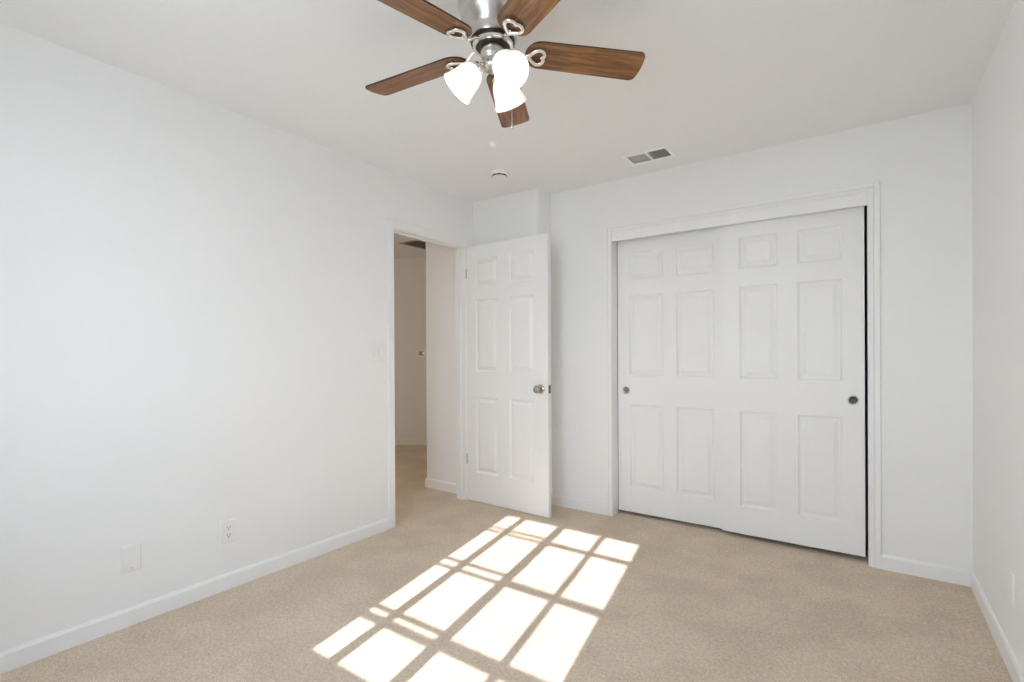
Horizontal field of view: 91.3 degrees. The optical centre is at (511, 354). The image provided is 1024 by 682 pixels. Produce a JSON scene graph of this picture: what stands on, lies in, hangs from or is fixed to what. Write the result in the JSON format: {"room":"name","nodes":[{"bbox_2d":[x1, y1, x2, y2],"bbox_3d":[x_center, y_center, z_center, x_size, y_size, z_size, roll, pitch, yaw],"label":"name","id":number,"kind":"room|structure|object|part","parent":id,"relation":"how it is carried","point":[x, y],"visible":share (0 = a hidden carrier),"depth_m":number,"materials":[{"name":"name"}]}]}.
{"room":"empty bedroom","nodes":[
{"label":"empty bedroom","id":0,"kind":"room"},
{"bbox_2d":[0,23,472,650],"bbox_3d":[-1.308,-0.033,2.833,0.098,2.440,3.880,0,0,35],"label":"wall","id":1,"kind":"structure","parent":0,"point":[193,290],"depth_m":2.33,"materials":[{"name":"white paint"}]},
{"bbox_2d":[121,542,140,573],"bbox_3d":[-1.680,0.897,2.210,0.008,0.117,0.074,0,0,35],"label":"blank wall plate","id":2,"kind":"object","parent":1,"relation":"attached to","point":[130,554],"visible":1,"depth_m":2.21,"materials":[{"name":"white plastic"}]},
{"bbox_2d":[0,518,388,673],"bbox_3d":[-1.572,1.149,2.358,0.012,0.080,2.548,0,0,35],"label":"baseboard","id":3,"kind":"structure","parent":1,"relation":"attached to","point":[20,655],"depth_m":2.31,"materials":[{"name":"white paint"}]},
{"bbox_2d":[220,518,234,544],"bbox_3d":[-1.443,0.898,2.546,0.009,0.116,0.072,0,0,35],"label":"wall outlet","id":4,"kind":"object","parent":1,"relation":"attached to","point":[227,528],"visible":1,"depth_m":2.54,"materials":[{"name":"white plastic"}]},
{"bbox_2d":[225,532,231,538],"bbox_3d":[-1.440,0.918,2.544,0.002,0.027,0.033,0,0,35],"label":"receptacle","id":5,"kind":"object","parent":4,"relation":"attached to","point":[228,535],"depth_m":2.54,"materials":[{"name":"white plastic"}]},
{"bbox_2d":[225,525,231,530],"bbox_3d":[-1.441,0.879,2.544,0.002,0.027,0.033,0,0,35],"label":"receptacle","id":6,"kind":"object","parent":4,"relation":"attached to","point":[227,527],"depth_m":2.54,"materials":[{"name":"white plastic"}]},
{"bbox_2d":[370,344,383,360],"bbox_3d":[-0.892,-0.016,3.328,0.011,0.116,0.116,0,0,35],"label":"light switch","id":7,"kind":"object","parent":1,"relation":"attached to","point":[376,350],"visible":1,"depth_m":3.32,"materials":[{"name":"white plastic"}]},
{"bbox_2d":[387,218,470,528],"bbox_3d":[-0.635,0.124,3.785,0.122,2.115,0.876,0,0,35],"label":"door frame","id":8,"kind":"structure","parent":1,"relation":"attached to","point":[460,245],"depth_m":3.95,"materials":[{"name":"white paint"}]},
{"bbox_3d":[-0.680,0.125,3.817,0.012,2.115,0.876,0,0,35],"label":"casing","id":9,"kind":"part","parent":8,"relation":"part of","materials":[{"name":"white paint"}]},
{"bbox_2d":[465,233,550,517],"bbox_3d":[-0.040,0.148,3.841,0.802,2.047,0.171,0,0,37],"label":"door","id":10,"kind":"structure","parent":8,"relation":"attached to","point":[508,458],"depth_m":3.81,"materials":[{"name":"white paint"}]},
{"bbox_3d":[0.188,0.248,3.603,0.066,0.066,0.068,0,0,37],"label":"knob","id":11,"kind":"part","parent":10,"relation":"part of","materials":[{"name":"silver metal"}]},
{"bbox_2d":[394,259,426,438],"bbox_3d":[-1.037,-0.041,6.596,2.550,2.440,0.100,0,0,2],"label":"wall","id":12,"kind":"structure","parent":0,"point":[409,274],"depth_m":6.56,"materials":[{"name":"white paint"}]},
{"bbox_2d":[395,439,426,444],"bbox_3d":[-1.032,1.139,6.543,2.550,0.080,0.012,0,0,2],"label":"baseboard","id":13,"kind":"structure","parent":12,"relation":"attached to","point":[397,441],"depth_m":6.55,"materials":[{"name":"white paint"}]},
{"bbox_2d":[417,349,425,356],"bbox_3d":[-1.175,-0.024,6.535,0.120,0.106,0.031,0,0,2],"label":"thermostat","id":14,"kind":"object","parent":12,"relation":"attached to","point":[420,352],"visible":0.83,"depth_m":6.53,"materials":[{"name":"white plastic"}]},
{"bbox_2d":[426,242,455,483],"bbox_3d":[0.108,-0.045,5.318,0.455,2.440,2.387,0,0,35],"label":"wall","id":15,"kind":"structure","parent":0,"point":[440,260],"depth_m":4.37,"materials":[{"name":"white paint"}]},
{"bbox_2d":[425,478,455,492],"bbox_3d":[-0.583,1.141,4.344,0.467,0.080,0.012,0,0,35],"label":"baseboard","id":16,"kind":"structure","parent":15,"relation":"attached to","point":[429,483],"depth_m":4.37,"materials":[{"name":"white paint"}]},
{"bbox_2d":[0,445,1012,681],"bbox_3d":[-0.607,1.242,3.631,6.311,0.120,5.980,0,0,35],"label":"floor","id":17,"kind":"structure","parent":0,"point":[458,590],"depth_m":2.27,"materials":[{"name":"carpet"}]},
{"bbox_2d":[0,0,1014,258],"bbox_3d":[-0.620,-1.318,3.626,6.311,0.120,5.980,0,0,35],"label":"ceiling","id":18,"kind":"structure","parent":0,"point":[715,79],"depth_m":2.22,"materials":[{"name":"white paint"}]},
{"bbox_2d":[399,240,425,249],"bbox_3d":[-0.925,-1.251,5.666,0.500,0.018,0.480,0,0,35],"label":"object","id":19,"kind":"object","parent":18,"relation":"in","point":[414,243],"visible":0.27,"depth_m":5.63,"materials":[{"name":"beige paint"}]},
{"bbox_2d":[491,169,507,179],"bbox_3d":[-0.087,-1.239,3.446,0.114,0.043,0.114,0,0,35],"label":"smoke detector","id":20,"kind":"object","parent":18,"relation":"attached to","point":[497,174],"visible":1,"depth_m":3.41,"materials":[{"name":"white plastic"}]},
{"bbox_2d":[365,0,644,128],"bbox_3d":[-0.091,-1.007,1.716,1.024,0.500,1.029,0,0,35],"label":"ceiling fan","id":21,"kind":"object","parent":18,"relation":"hanging from","point":[492,27],"visible":1,"depth_m":1.69,"materials":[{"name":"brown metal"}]},
{"bbox_3d":[-0.354,-1.037,1.865,0.424,0.006,0.128,-2,11,27],"label":"blade","id":22,"kind":"part","parent":21,"relation":"part of","materials":[{"name":"brown wood"}]},
{"bbox_3d":[-0.294,-1.036,1.489,0.424,0.006,0.128,-3,14,-45],"label":"blade","id":23,"kind":"part","parent":21,"relation":"part of","materials":[{"name":"brown wood"}]},
{"bbox_3d":[-0.174,-0.933,1.714,0.127,0.129,0.123,0,0,35],"label":"lamp shade","id":24,"kind":"part","parent":21,"relation":"part of","materials":[{"name":"white glass"}]},
{"bbox_2d":[472,61,482,77],"bbox_3d":[-0.121,-0.981,1.718,0.051,0.047,0.053,0,0,-42],"label":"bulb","id":25,"kind":"object","parent":21,"relation":"attached to","point":[477,67],"depth_m":1.69,"materials":[{"name":"white glass"}]},
{"bbox_2d":[489,139,495,147],"bbox_3d":[-0.114,-1.238,2.934,0.045,0.043,0.045,0,0,35],"label":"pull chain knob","id":26,"kind":"object","parent":21,"relation":"hanging from","point":[492,142],"visible":1,"depth_m":2.92,"materials":[{"name":"white plastic"}]},
{"bbox_2d":[496,50,507,68],"bbox_3d":[-0.036,-0.981,1.673,0.051,0.047,0.056,0,0,35],"label":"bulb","id":27,"kind":"object","parent":21,"relation":"attached to","point":[503,57],"depth_m":1.66,"materials":[{"name":"white glass"}]},
{"bbox_3d":[-0.021,-0.949,1.640,0.065,0.067,0.049,0,0,35],"label":"bulb","id":28,"kind":"part","parent":21,"relation":"part of","materials":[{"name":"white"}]},
{"bbox_3d":[-0.014,-1.039,2.038,0.128,0.006,0.424,-12,-3,9],"label":"blade","id":29,"kind":"part","parent":21,"relation":"part of","materials":[{"name":"brown wood"}]},
{"bbox_3d":[-0.017,-0.934,1.809,0.120,0.129,0.129,0,0,35],"label":"lamp shade","id":30,"kind":"part","parent":21,"relation":"part of","materials":[{"name":"white glass"}]},
{"bbox_3d":[-0.015,-0.934,1.623,0.128,0.129,0.119,0,0,35],"label":"lamp shade","id":31,"kind":"part","parent":21,"relation":"part of","materials":[{"name":"white glass"}]},
{"bbox_3d":[0.082,-1.038,1.429,0.128,0.006,0.424,13,-4,-27],"label":"blade","id":32,"kind":"part","parent":21,"relation":"part of","materials":[{"name":"brown wood"}]},
{"bbox_3d":[0.255,-1.040,1.768,0.424,0.006,0.128,1,-12,-9],"label":"blade","id":33,"kind":"part","parent":21,"relation":"part of","materials":[{"name":"brown wood"}]},
{"bbox_2d":[621,145,677,165],"bbox_3d":[0.871,-1.339,3.180,0.302,0.159,0.192,0,0,35],"label":"ceiling vent","id":34,"kind":"object","parent":18,"relation":"in","point":[643,157],"visible":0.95,"depth_m":3.19,"materials":[{"name":"white plastic"}]},
{"bbox_2d":[473,188,551,494],"bbox_3d":[-0.004,-0.042,4.047,0.632,2.440,0.197,0,0,35],"label":"wall","id":35,"kind":"structure","parent":0,"point":[528,212],"depth_m":3.94,"materials":[{"name":"white paint"}]},
{"bbox_2d":[617,205,867,531],"bbox_3d":[1.655,-0.049,3.513,2.471,2.440,0.650,0,0,35],"label":"wall","id":36,"kind":"structure","parent":0,"point":[865,207],"depth_m":3.31,"materials":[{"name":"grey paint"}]},
{"bbox_2d":[551,103,972,571],"bbox_3d":[1.127,-0.046,3.429,3.193,2.440,0.098,0,0,35],"label":"wall","id":37,"kind":"structure","parent":0,"point":[922,163],"depth_m":2.71,"materials":[{"name":"white paint"}]},
{"bbox_2d":[551,494,604,514],"bbox_3d":[0.499,1.136,3.811,0.456,0.080,0.012,0,0,35],"label":"baseboard","id":38,"kind":"structure","parent":37,"relation":"attached to","point":[563,501],"depth_m":3.80,"materials":[{"name":"white paint"}]},
{"bbox_2d":[617,226,721,528],"bbox_3d":[1.115,0.145,3.517,0.775,2.010,0.036,0,0,35],"label":"door","id":39,"kind":"structure","parent":37,"relation":"in","point":[669,285],"depth_m":3.50,"materials":[{"name":"white paint"}]},
{"bbox_2d":[604,181,881,568],"bbox_3d":[1.376,0.113,3.246,1.634,2.120,0.115,0,0,35],"label":"door frame","id":40,"kind":"structure","parent":37,"relation":"attached to","point":[864,194],"depth_m":3.00,"materials":[{"name":"white paint"}]},
{"bbox_2d":[720,206,864,556],"bbox_3d":[1.685,0.140,3.055,0.766,2.004,0.036,0,0,35],"label":"door","id":41,"kind":"structure","parent":37,"relation":"in","point":[793,316],"depth_m":3.02,"materials":[{"name":"white paint"}]},
{"bbox_3d":[1.945,0.259,2.852,0.055,0.055,0.003,0,0,35],"label":"finger pull","id":42,"kind":"part","parent":41,"relation":"part of","materials":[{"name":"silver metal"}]},
{"bbox_2d":[849,397,857,403],"bbox_3d":[1.945,0.259,2.852,0.041,0.041,0.002,0,0,35],"label":"door knob","id":43,"kind":"object","parent":41,"relation":"on","point":[852,400],"depth_m":2.85,"materials":[{"name":"brown"}]},
{"bbox_2d":[882,554,970,586],"bbox_3d":[2.168,1.130,2.633,0.361,0.080,0.012,0,0,35],"label":"baseboard","id":44,"kind":"structure","parent":37,"relation":"attached to","point":[959,576],"depth_m":2.62,"materials":[{"name":"white paint"}]},
{"bbox_2d":[972,0,1023,672],"bbox_3d":[1.281,-0.042,0.945,0.120,2.440,3.782,0,0,35],"label":"wall","id":45,"kind":"structure","parent":0,"point":[998,101],"depth_m":2.00,"materials":[{"name":"white paint"}]},
{"bbox_2d":[970,571,1023,681],"bbox_3d":[1.267,1.137,1.034,0.012,0.080,3.662,0,0,35],"label":"baseboard","id":46,"kind":"structure","parent":45,"relation":"attached to","point":[1010,660],"depth_m":2.01,"materials":[{"name":"white paint"}]},
{"bbox_2d":[1005,568,1014,607],"bbox_3d":[1.841,0.860,1.853,0.018,0.120,0.076,0,0,35],"label":"jack wall plate","id":47,"kind":"object","parent":45,"relation":"attached to","point":[1011,577],"visible":1,"depth_m":1.83,"materials":[{"name":"white plastic"}]}
]}

